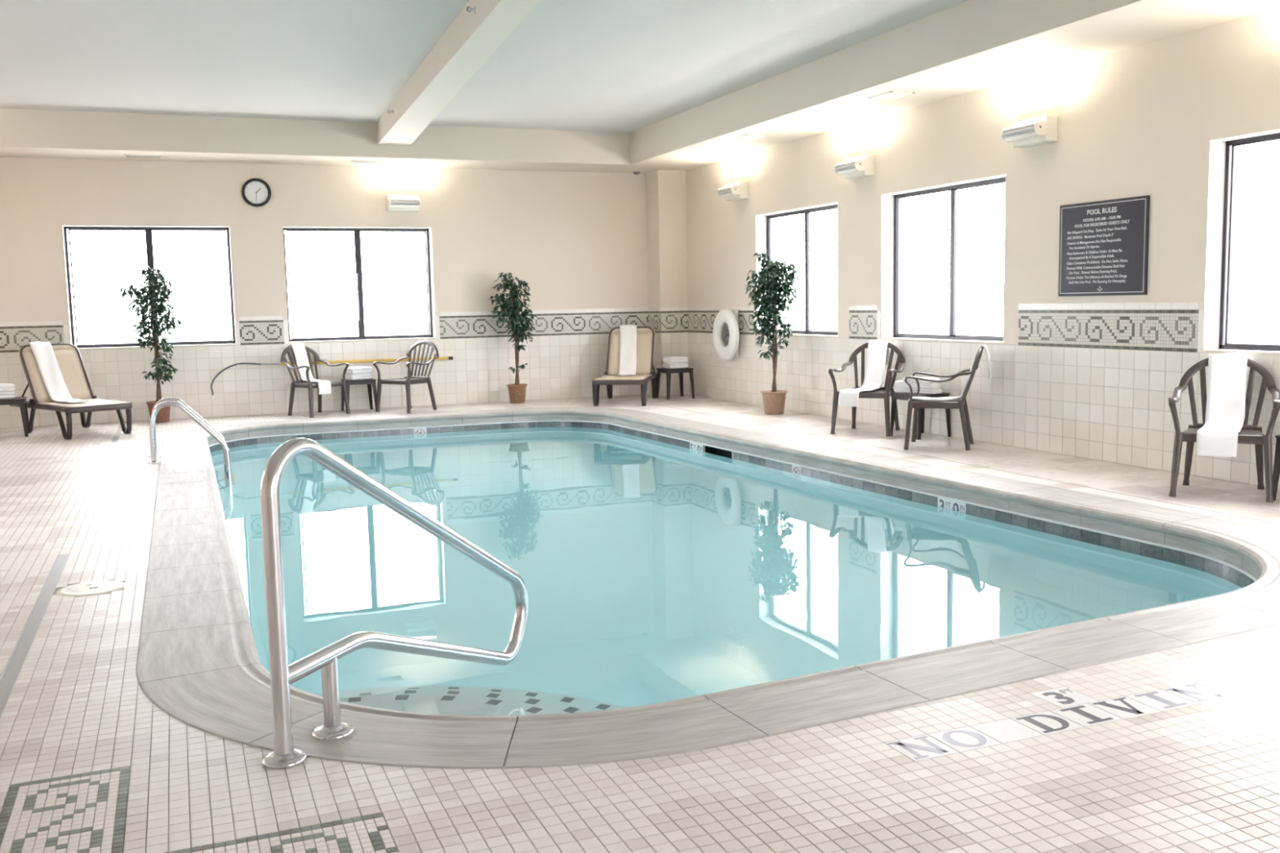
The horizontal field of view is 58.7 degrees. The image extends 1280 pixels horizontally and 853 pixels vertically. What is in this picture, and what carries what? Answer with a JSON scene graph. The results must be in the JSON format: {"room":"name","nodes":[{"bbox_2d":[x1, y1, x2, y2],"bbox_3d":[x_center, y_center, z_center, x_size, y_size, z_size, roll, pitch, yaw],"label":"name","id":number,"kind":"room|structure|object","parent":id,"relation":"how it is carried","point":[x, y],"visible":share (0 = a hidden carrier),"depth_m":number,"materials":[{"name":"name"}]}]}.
{"room":"indoor swimming pool","nodes":[
{"label":"indoor swimming pool","id":0,"kind":"room"},
{"bbox_2d":[0,156,649,428],"bbox_3d":[-4.218,-1.981,15.119,10.700,4.140,0.308,-4,7,-22],"label":"wall","id":1,"kind":"structure","parent":0,"point":[578,239],"depth_m":15.08,"materials":[{"name":"beige paint"}]},
{"bbox_2d":[124,154,162,158],"bbox_3d":[-5.943,-3.235,13.626,0.420,0.009,0.200,-4,7,-22],"label":"air vent","id":2,"kind":"object","parent":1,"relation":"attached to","point":[125,155],"visible":1,"depth_m":13.60,"materials":[{"name":"white metal"}]},
{"bbox_2d":[62,225,235,348],"bbox_3d":[-6.129,-1.757,14.303,1.912,1.495,0.206,-4,7,-22],"label":"window","id":3,"kind":"structure","parent":1,"relation":"in","point":[148,237],"depth_m":14.30,"materials":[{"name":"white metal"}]},
{"bbox_2d":[241,177,271,206],"bbox_3d":[-4.902,-2.992,14.555,0.360,0.360,0.042,-4,7,-22],"label":"wall clock","id":4,"kind":"object","parent":1,"relation":"attached to","point":[255,192],"visible":1,"depth_m":14.56,"materials":[{"name":"black plastic"}]},
{"bbox_2d":[0,107,630,172],"bbox_3d":[-4.642,-3.533,14.125,9.357,0.423,0.930,-4,7,-22],"label":"beam","id":5,"kind":"structure","parent":1,"relation":"attached to","point":[24,132],"depth_m":13.88,"materials":[{"name":"beige paint"}]},
{"bbox_2d":[210,356,453,395],"bbox_3d":[-4.031,-0.691,15.114,3.142,0.402,0.074,-4,7,-22],"label":"pole","id":6,"kind":"object","parent":1,"relation":"attached to","point":[439,357],"visible":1,"depth_m":15.12,"materials":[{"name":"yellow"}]},
{"bbox_2d":[282,226,435,342],"bbox_3d":[-3.749,-1.911,15.265,1.935,1.495,0.206,-4,7,-22],"label":"window","id":7,"kind":"structure","parent":1,"relation":"in","point":[428,233],"depth_m":15.34,"materials":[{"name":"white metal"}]},
{"bbox_2d":[350,160,381,163],"bbox_3d":[-3.512,-3.387,14.565,0.360,0.009,0.180,-4,7,-22],"label":"air vent","id":8,"kind":"object","parent":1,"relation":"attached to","point":[352,161],"visible":1,"depth_m":14.54,"materials":[{"name":"white metal"}]},
{"bbox_2d":[386,195,420,211],"bbox_3d":[-3.149,-2.976,15.163,0.418,0.205,0.250,-4,7,-22],"label":"wall light","id":9,"kind":"object","parent":1,"relation":"attached to","point":[393,202],"visible":1,"depth_m":15.12,"materials":[{"name":"white plastic"}]},
{"bbox_2d":[645,169,688,395],"bbox_3d":[0.405,-2.025,16.605,0.446,3.317,0.458,-4,7,-22],"label":"column","id":10,"kind":"structure","parent":1,"relation":"attached to","point":[666,209],"depth_m":16.40,"materials":[{"name":"beige paint"}]},
{"bbox_2d":[0,0,968,133],"bbox_3d":[-0.825,-3.053,6.148,11.000,0.200,19.200,-4,7,-22],"label":"ceiling","id":11,"kind":"structure","parent":0,"point":[628,66],"depth_m":10.31,"materials":[{"name":"grey paint"}]},
{"bbox_2d":[376,0,540,145],"bbox_3d":[-0.038,-2.818,5.995,0.544,0.264,17.684,-3,7,-20],"label":"beam","id":12,"kind":"structure","parent":11,"relation":"attached to","point":[471,38],"depth_m":9.84,"materials":[{"name":"beige paint"}]},
{"bbox_2d":[466,5,475,13],"bbox_3d":[-1.240,-3.065,8.365,0.062,0.060,0.058,-4,7,-22],"label":"sprinkler head","id":13,"kind":"object","parent":12,"relation":"attached to","point":[467,7],"visible":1,"depth_m":8.36},
{"bbox_2d":[0,394,1279,852],"bbox_3d":[-0.749,0.667,6.555,10.400,0.008,18.600,-4,7,-22],"label":"floor","id":14,"kind":"structure","parent":0,"point":[1174,750],"depth_m":3.36,"materials":[{"name":"beige tile"}]},
{"bbox_2d":[0,396,30,436],"bbox_3d":[-7.118,-0.103,12.808,0.412,0.425,0.412,-4,7,-25],"label":"side table","id":15,"kind":"object","parent":14,"relation":"on","point":[22,401],"visible":0.98,"depth_m":12.70,"materials":[{"name":"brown plastic"}]},
{"bbox_2d":[0,391,14,399],"bbox_3d":[-7.173,-0.354,12.771,0.270,0.084,0.264,-5,7,-30],"label":"folded towel","id":16,"kind":"object","parent":15,"relation":"on","point":[3,395],"visible":0.94,"depth_m":12.70,"materials":[{"name":"white fabric"}]},
{"bbox_2d":[0,383,14,391],"bbox_3d":[-7.170,-0.434,12.761,0.270,0.084,0.264,-5,7,-33],"label":"folded towel","id":17,"kind":"object","parent":16,"relation":"on","point":[3,387],"visible":1,"depth_m":12.69,"materials":[{"name":"white fabric"}]},
{"bbox_2d":[0,553,70,718],"bbox_3d":[-1.652,1.127,2.525,0.061,0.011,8.575,-4,7,-22],"label":"floor drain","id":18,"kind":"object","parent":14,"relation":"in","point":[8,678],"visible":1,"depth_m":4.86,"materials":[{"name":"silver metal"}]},
{"bbox_2d":[9,342,132,439],"bbox_3d":[-6.568,-0.440,13.076,1.847,1.011,0.702,5,8,43],"label":"sun lounger","id":19,"kind":"object","parent":14,"relation":"on","point":[68,356],"visible":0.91,"depth_m":13.10,"materials":[{"name":"beige plastic"}]},
{"bbox_2d":[27,341,88,403],"bbox_3d":[-6.689,-0.632,13.084,0.950,0.682,0.238,4,8,39],"label":"towel","id":20,"kind":"object","parent":19,"relation":"on","point":[52,378],"visible":1,"depth_m":13.20,"materials":[{"name":"white fabric"}]},
{"bbox_2d":[56,580,125,596],"bbox_3d":[-2.721,0.801,5.650,0.316,0.012,0.316,-4,7,-22],"label":"lid","id":21,"kind":"object","parent":14,"relation":"on","point":[100,587],"visible":1,"depth_m":5.63,"materials":[{"name":"beige"}]},
{"bbox_2d":[103,433,120,458],"bbox_3d":[-5.446,0.195,11.766,0.061,0.011,2.360,-4,7,-22],"label":"floor drain","id":22,"kind":"object","parent":14,"relation":"in","point":[110,450],"visible":1,"depth_m":11.61,"materials":[{"name":"silver metal"}]},
{"bbox_2d":[118,264,182,422],"bbox_3d":[-5.994,-1.015,13.989,0.716,1.927,0.346,-1,6,6],"label":"potted tree","id":23,"kind":"object","parent":14,"relation":"on","point":[150,300],"visible":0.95,"depth_m":13.93,"materials":[{"name":"green plant"}]},
{"bbox_2d":[280,344,350,417],"bbox_3d":[-4.189,-0.603,14.614,0.658,0.917,0.671,4,8,38],"label":"armchair","id":24,"kind":"object","parent":14,"relation":"on","point":[297,384],"visible":0.9,"depth_m":14.61,"materials":[{"name":"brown plastic"}]},
{"bbox_2d":[288,342,331,394],"bbox_3d":[-4.212,-0.752,14.602,0.733,0.639,0.242,5,9,44],"label":"towel","id":25,"kind":"object","parent":24,"relation":"on","point":[299,348],"visible":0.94,"depth_m":14.69,"materials":[{"name":"white fabric"}]},
{"bbox_2d":[340,377,377,411],"bbox_3d":[-3.703,-0.412,15.004,0.412,0.425,0.412,-4,7,-23],"label":"side table","id":26,"kind":"object","parent":14,"relation":"on","point":[348,382],"visible":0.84,"depth_m":14.89,"materials":[{"name":"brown plastic"}]},
{"bbox_2d":[345,373,371,380],"bbox_3d":[-3.702,-0.661,14.936,0.270,0.084,0.264,-6,8,-39],"label":"folded towel","id":27,"kind":"object","parent":26,"relation":"on","point":[362,375],"visible":0.93,"depth_m":14.84,"materials":[{"name":"white fabric"}]},
{"bbox_2d":[346,366,372,373],"bbox_3d":[-3.699,-0.741,14.926,0.270,0.084,0.264,-7,8,-41],"label":"folded towel","id":28,"kind":"object","parent":27,"relation":"on","point":[354,370],"visible":0.94,"depth_m":14.83,"materials":[{"name":"white fabric"}]},
{"bbox_2d":[373,340,439,413],"bbox_3d":[-3.025,-0.660,14.918,0.671,0.917,0.658,3,7,34],"label":"armchair","id":29,"kind":"object","parent":14,"relation":"on","point":[410,380],"visible":1,"depth_m":14.95,"materials":[{"name":"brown plastic"}]},
{"bbox_2d":[488,271,537,403],"bbox_3d":[-1.731,-1.220,15.675,0.658,1.797,0.388,-1,6,5],"label":"potted tree","id":30,"kind":"object","parent":14,"relation":"on","point":[517,391],"visible":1,"depth_m":15.62,"materials":[{"name":"green plant"}]},
{"bbox_2d":[591,326,657,406],"bbox_3d":[-0.173,-0.859,15.717,0.702,1.011,1.847,0,6,8],"label":"sun lounger","id":31,"kind":"object","parent":14,"relation":"on","point":[645,371],"visible":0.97,"depth_m":15.93,"materials":[{"name":"beige plastic"}]},
{"bbox_2d":[617,324,637,375],"bbox_3d":[-0.171,-1.075,15.921,0.252,0.682,0.718,-1,6,2],"label":"towel","id":32,"kind":"object","parent":31,"relation":"on","point":[628,345],"visible":1,"depth_m":15.99,"materials":[{"name":"white fabric"}]},
{"bbox_2d":[656,367,694,399],"bbox_3d":[0.494,-0.612,16.056,0.412,0.425,0.412,-4,7,-22],"label":"side table","id":33,"kind":"object","parent":14,"relation":"on","point":[680,371],"visible":0.83,"depth_m":15.93,"materials":[{"name":"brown plastic"}]},
{"bbox_2d":[662,362,687,368],"bbox_3d":[0.491,-0.861,15.997,0.265,0.082,0.258,-4,7,-25],"label":"folded towel","id":34,"kind":"object","parent":33,"relation":"on","point":[666,365],"visible":0.94,"depth_m":15.90,"materials":[{"name":"white fabric"}]},
{"bbox_2d":[662,356,688,363],"bbox_3d":[0.494,-0.940,15.987,0.265,0.082,0.258,-4,7,-27],"label":"folded towel","id":35,"kind":"object","parent":34,"relation":"on","point":[666,359],"visible":1,"depth_m":15.89,"materials":[{"name":"white fabric"}]},
{"bbox_2d":[135,407,1279,769],"bbox_3d":[-0.695,1.066,9.333,6.007,1.416,11.510,-4,7,-22],"label":"swimming pool","id":36,"kind":"object","parent":14,"relation":"in","point":[691,585],"visible":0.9,"depth_m":6.19,"materials":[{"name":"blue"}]},
{"bbox_2d":[147,397,231,479],"bbox_3d":[-4.195,0.390,10.660,0.745,1.308,0.590,-4,7,-22],"label":"handrail","id":37,"kind":"object","parent":36,"relation":"attached to","point":[167,402],"visible":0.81,"depth_m":10.44,"materials":[{"name":"silver metal"}]},
{"bbox_2d":[259,437,528,768],"bbox_3d":[-0.802,0.509,4.064,0.132,1.082,1.588,1,7,23],"label":"handrail","id":38,"kind":"object","parent":36,"relation":"attached to","point":[282,674],"visible":1,"depth_m":3.61,"materials":[{"name":"silver metal"}]},
{"bbox_2d":[743,251,800,414],"bbox_3d":[1.565,-1.099,13.450,0.674,1.906,0.369,-1,6,1],"label":"potted tree","id":39,"kind":"object","parent":14,"relation":"on","point":[774,400],"visible":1,"depth_m":13.38,"materials":[{"name":"green plant"}]},
{"bbox_2d":[828,342,905,435],"bbox_3d":[2.323,-0.399,11.531,0.671,0.917,0.658,2,7,28],"label":"armchair","id":40,"kind":"object","parent":14,"relation":"on","point":[885,392],"visible":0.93,"depth_m":11.59,"materials":[{"name":"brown plastic"}]},
{"bbox_2d":[838,339,889,406],"bbox_3d":[2.292,-0.551,11.551,0.234,0.639,0.751,4,8,37],"label":"towel","id":41,"kind":"object","parent":40,"relation":"on","point":[877,359],"visible":1,"depth_m":11.67,"materials":[{"name":"white fabric"}]},
{"bbox_2d":[889,392,951,439],"bbox_3d":[2.730,-0.116,11.096,0.412,0.425,0.412,-4,7,-28],"label":"side table","id":42,"kind":"object","parent":14,"relation":"on","point":[900,396],"visible":0.57,"depth_m":11.01,"materials":[{"name":"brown plastic"}]},
{"bbox_2d":[893,386,907,393],"bbox_3d":[2.574,-0.363,11.148,0.134,0.061,0.160,3,7,33],"label":"folded towel","id":43,"kind":"object","parent":42,"relation":"on","point":[897,389],"visible":0.73,"depth_m":11.08,"materials":[{"name":"white fabric"}]},
{"bbox_2d":[894,380,905,386],"bbox_3d":[2.573,-0.422,11.142,0.134,0.061,0.160,2,7,28],"label":"folded towel","id":44,"kind":"object","parent":43,"relation":"on","point":[899,383],"visible":0.52,"depth_m":11.08,"materials":[{"name":"white fabric"}]},
{"bbox_2d":[906,387,942,394],"bbox_3d":[2.743,-0.348,11.013,0.194,0.053,0.300,-7,9,-43],"label":"folded towel","id":45,"kind":"object","parent":42,"relation":"on","point":[922,391],"visible":0.78,"depth_m":10.91,"materials":[{"name":"white fabric"}]},
{"bbox_2d":[903,382,941,388],"bbox_3d":[2.733,-0.399,11.014,0.300,0.053,0.194,5,9,43],"label":"folded towel","id":46,"kind":"object","parent":45,"relation":"on","point":[934,385],"visible":0.81,"depth_m":10.92,"materials":[{"name":"white fabric"}]},
{"bbox_2d":[902,376,940,383],"bbox_3d":[2.723,-0.450,11.016,0.300,0.053,0.194,4,8,39],"label":"folded towel","id":47,"kind":"object","parent":46,"relation":"on","point":[910,380],"visible":0.58,"depth_m":10.95,"materials":[{"name":"white fabric"}]},
{"bbox_2d":[903,346,983,450],"bbox_3d":[2.757,-0.271,10.285,0.658,0.917,0.671,1,7,20],"label":"armchair","id":48,"kind":"object","parent":14,"relation":"on","point":[961,404],"visible":0.94,"depth_m":10.13,"materials":[{"name":"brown plastic"}]},
{"bbox_2d":[906,344,991,411],"bbox_3d":[2.784,-0.418,10.258,0.733,0.636,0.174,1,7,20],"label":"towel","id":49,"kind":"object","parent":48,"relation":"hanging from","point":[926,398],"visible":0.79,"depth_m":10.17,"materials":[{"name":"white fabric"}]},
{"bbox_2d":[1168,357,1279,502],"bbox_3d":[3.929,-0.008,7.659,0.671,0.917,0.658,2,7,29],"label":"armchair","id":50,"kind":"object","parent":14,"relation":"on","point":[1249,434],"visible":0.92,"depth_m":7.72,"materials":[{"name":"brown plastic"}]},
{"bbox_2d":[1196,353,1247,457],"bbox_3d":[3.926,-0.160,7.666,0.250,0.639,0.721,3,7,31],"label":"towel","id":51,"kind":"object","parent":50,"relation":"on","point":[1224,418],"visible":1,"depth_m":7.79,"materials":[{"name":"white fabric"}]},
{"bbox_2d":[1272,435,1279,501],"bbox_3d":[4.346,0.272,7.239,0.412,0.425,0.412,-4,7,-22],"label":"side table","id":52,"kind":"object","parent":14,"relation":"on","point":[1276,473],"visible":0.97,"depth_m":7.33,"materials":[{"name":"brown plastic"}]},
{"bbox_2d":[685,7,1279,489],"bbox_3d":[4.163,-1.414,8.361,0.308,4.140,18.600,-4,7,-22],"label":"wall","id":53,"kind":"structure","parent":0,"point":[1091,377],"depth_m":9.70,"materials":[{"name":"beige paint"}]},
{"bbox_2d":[712,307,739,361],"bbox_3d":[1.167,-1.224,15.152,0.164,0.716,0.716,-4,7,-22],"label":"life ring","id":54,"kind":"object","parent":53,"relation":"attached to","point":[726,319],"visible":1,"depth_m":15.06,"materials":[{"name":"white plastic"}]},
{"bbox_2d":[717,181,748,200],"bbox_3d":[1.196,-3.041,14.720,0.250,0.205,0.418,-4,7,-22],"label":"wall light","id":55,"kind":"object","parent":53,"relation":"attached to","point":[738,190],"visible":1,"depth_m":14.57,"materials":[{"name":"white ceramic"}]},
{"bbox_2d":[733,133,767,139],"bbox_3d":[1.261,-3.319,13.058,0.260,0.009,0.360,-4,7,-22],"label":"air vent","id":56,"kind":"object","parent":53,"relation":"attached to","point":[748,136],"visible":1,"depth_m":13.03,"materials":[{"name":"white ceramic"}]},
{"bbox_2d":[755,201,838,336],"bbox_3d":[1.940,-1.851,13.663,0.206,1.495,1.931,-4,7,-22],"label":"window","id":57,"kind":"structure","parent":53,"relation":"in","point":[763,224],"depth_m":13.73,"materials":[{"name":"brown metal"}]},
{"bbox_2d":[834,155,875,178],"bbox_3d":[2.274,-2.757,12.097,0.250,0.205,0.418,-4,7,-22],"label":"wall light","id":58,"kind":"object","parent":53,"relation":"attached to","point":[864,166],"visible":1,"depth_m":11.96,"materials":[{"name":"white ceramic"}]},
{"bbox_2d":[868,91,914,100],"bbox_3d":[2.330,-3.068,10.558,0.260,0.009,0.360,-4,7,-22],"label":"air vent","id":59,"kind":"object","parent":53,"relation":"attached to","point":[891,95],"visible":1,"depth_m":10.54,"materials":[{"name":"white ceramic"}]},
{"bbox_2d":[880,173,1005,342],"bbox_3d":[2.990,-1.593,11.106,0.206,1.495,1.923,-4,7,-22],"label":"window","id":60,"kind":"structure","parent":53,"relation":"in","point":[890,298],"depth_m":11.89,"materials":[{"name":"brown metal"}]},
{"bbox_2d":[608,0,1279,173],"bbox_3d":[3.512,-3.022,7.932,1.043,0.423,18.600,-4,7,-22],"label":"beam","id":61,"kind":"structure","parent":53,"relation":"attached to","point":[969,46],"depth_m":9.74,"materials":[{"name":"beige paint"}]},
{"bbox_2d":[1000,115,1057,147],"bbox_3d":[3.288,-2.495,9.630,0.250,0.205,0.418,-4,7,-22],"label":"wall light","id":62,"kind":"object","parent":53,"relation":"attached to","point":[1040,130],"visible":1,"depth_m":9.52,"materials":[{"name":"white plastic"}]},
{"bbox_2d":[1057,195,1150,296],"bbox_3d":[3.692,-1.425,9.107,0.022,0.752,0.935,-4,7,-22],"label":"sign","id":63,"kind":"object","parent":53,"relation":"attached to","point":[1104,247],"visible":1,"depth_m":9.06,"materials":[{"name":"grey"}]},
{"bbox_2d":[1203,128,1279,353],"bbox_3d":[4.534,-1.214,7.344,0.206,1.495,1.932,-4,7,-22],"label":"window","id":64,"kind":"structure","parent":53,"relation":"in","point":[1222,155],"depth_m":8.21,"materials":[{"name":"brown metal"}]},
{"label":"outside","id":65,"kind":"structure","parent":0,"visible":0},
{"bbox_2d":[75,312,1279,346],"bbox_3d":[0.552,-0.281,17.090,120.000,0.140,120.000,-4,7,-22],"label":"ground","id":66,"kind":"structure","parent":65,"point":[1255,328],"depth_m":61.01,"materials":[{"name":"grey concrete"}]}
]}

